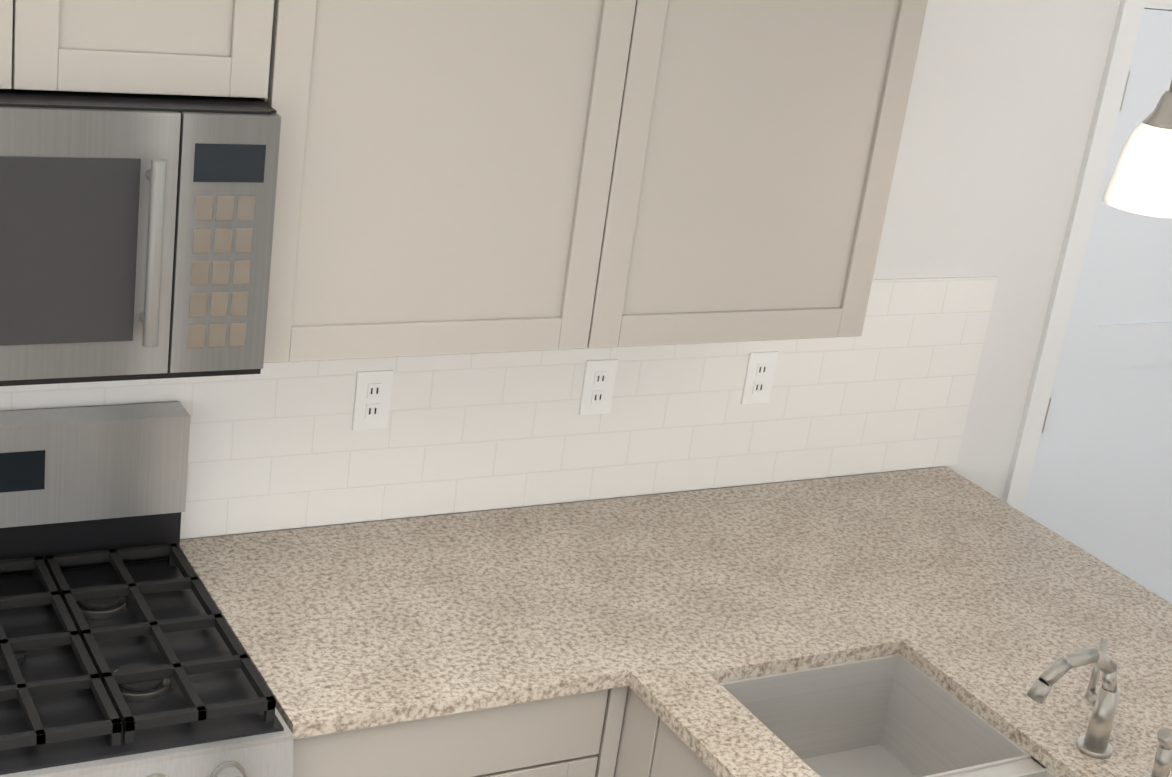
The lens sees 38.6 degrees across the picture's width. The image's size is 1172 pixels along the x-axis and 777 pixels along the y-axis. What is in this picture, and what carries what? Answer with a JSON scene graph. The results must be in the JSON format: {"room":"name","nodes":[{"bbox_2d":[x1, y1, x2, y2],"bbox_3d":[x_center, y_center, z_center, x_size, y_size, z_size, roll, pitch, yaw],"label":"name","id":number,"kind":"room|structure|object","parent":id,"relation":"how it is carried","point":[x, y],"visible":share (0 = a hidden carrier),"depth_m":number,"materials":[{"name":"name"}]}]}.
{"room":"kitchen","nodes":[
{"label":"kitchen","id":0,"kind":"room"},
{"bbox_2d":[180,0,1120,539],"bbox_3d":[0.989,-0.349,3.821,8.040,2.900,0.120,-3,23,-29],"label":"wall","id":1,"kind":"structure","parent":0,"point":[1002,100],"depth_m":3.63,"materials":[{"name":"white paint"}]},
{"bbox_2d":[0,0,291,114],"bbox_3d":[-0.816,-0.735,2.296,0.716,0.588,0.355,-3,23,-29],"label":"upper cabinet","id":2,"kind":"object","parent":1,"relation":"attached to","point":[218,48],"depth_m":2.32,"materials":[{"name":"grey paint"}]},
{"bbox_2d":[0,89,280,385],"bbox_3d":[-0.853,-0.250,2.414,0.711,0.398,0.459,-3,23,-29],"label":"microwave","id":3,"kind":"object","parent":2,"relation":"attached to","point":[136,234],"visible":1,"depth_m":2.34,"materials":[{"name":"silver metal"}]},
{"bbox_2d":[0,276,997,538],"bbox_3d":[-0.790,0.230,2.958,3.800,0.824,0.006,-3,23,-29],"label":"tile backsplash","id":4,"kind":"structure","parent":1,"relation":"attached to","point":[286,446],"depth_m":3.30,"materials":[{"name":"white tile"}]},
{"bbox_2d":[352,370,393,429],"bbox_3d":[-0.393,0.022,3.090,0.070,0.114,0.008,-3,23,-29],"label":"electrical outlet plate","id":5,"kind":"object","parent":4,"relation":"attached to","point":[372,399],"visible":1,"depth_m":3.09,"materials":[{"name":"white plastic"}]},
{"bbox_2d":[579,359,617,414],"bbox_3d":[0.025,-0.002,3.324,0.070,0.114,0.008,-3,23,-29],"label":"electrical outlet plate","id":6,"kind":"object","parent":4,"relation":"attached to","point":[598,386],"visible":1,"depth_m":3.32,"materials":[{"name":"white plastic"}]},
{"bbox_2d":[741,351,777,403],"bbox_3d":[0.365,-0.022,3.514,0.070,0.114,0.008,-3,23,-29],"label":"electrical outlet plate","id":7,"kind":"object","parent":4,"relation":"attached to","point":[759,377],"visible":1,"depth_m":3.51,"materials":[{"name":"white plastic"}]},
{"bbox_2d":[264,0,927,362],"bbox_3d":[-0.020,-0.544,2.849,1.186,0.895,0.350,-3,23,-29],"label":"upper cabinet","id":8,"kind":"object","parent":1,"relation":"attached to","point":[476,176],"depth_m":2.73,"materials":[{"name":"grey paint"}]},
{"bbox_2d":[1002,0,1171,511],"bbox_3d":[1.416,0.018,4.224,0.940,2.060,0.135,-3,23,-29],"label":"door frame","id":9,"kind":"structure","parent":1,"relation":"attached to","point":[1108,103],"depth_m":3.81,"materials":[{"name":"white"}]},
{"bbox_2d":[1022,8,1171,603],"bbox_3d":[1.437,0.074,4.180,0.796,1.974,0.116,-3,23,-29],"label":"door","id":10,"kind":"structure","parent":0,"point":[1100,486],"depth_m":4.08,"materials":[{"name":"white"}]},
{"bbox_3d":[2.470,2.318,1.451,8.040,0.100,7.240,-3,23,-29],"label":"floor","id":11,"kind":"structure","parent":0,"visible":0},
{"bbox_2d":[0,402,293,776],"bbox_3d":[-0.919,0.724,2.633,0.709,1.185,0.736,-3,23,-29],"label":"gas range","id":12,"kind":"object","parent":11,"relation":"on","point":[123,653],"visible":1,"depth_m":2.66,"materials":[{"name":"silver metal"}]},
{"bbox_2d":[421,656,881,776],"bbox_3d":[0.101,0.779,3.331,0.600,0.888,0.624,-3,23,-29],"label":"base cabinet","id":13,"kind":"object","parent":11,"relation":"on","point":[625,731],"depth_m":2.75,"materials":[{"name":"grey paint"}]},
{"bbox_2d":[179,512,630,738],"bbox_3d":[-0.339,0.387,2.882,0.562,0.026,0.650,-3,23,-29],"label":"countertop","id":14,"kind":"structure","parent":13,"relation":"on","point":[353,626],"depth_m":2.83,"materials":[{"name":"stone"}]},
{"bbox_2d":[471,467,1171,776],"bbox_3d":[0.832,0.621,2.685,1.220,0.409,2.240,-3,23,-29],"label":"countertop","id":15,"kind":"structure","parent":13,"relation":"on","point":[989,613],"depth_m":3.05,"materials":[{"name":"stone"}]},
{"bbox_2d":[1026,636,1171,776],"bbox_3d":[0.800,0.516,2.635,0.216,0.197,0.213,-3,23,-29],"label":"faucet","id":16,"kind":"object","parent":15,"relation":"on","point":[1075,748],"depth_m":2.70,"materials":[{"name":"silver metal"}]},
{"bbox_3d":[2.848,-0.343,0.498,8.040,0.333,7.240,-3,23,-29],"label":"ceiling","id":17,"kind":"structure","parent":0,"visible":0},
{"bbox_2d":[1102,80,1171,217],"bbox_3d":[1.007,-0.775,2.662,0.136,1.005,0.136,-3,23,-29],"label":"pendant light","id":18,"kind":"object","parent":17,"relation":"hanging from","point":[1140,182],"visible":1,"depth_m":2.76,"materials":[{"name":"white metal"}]}
]}

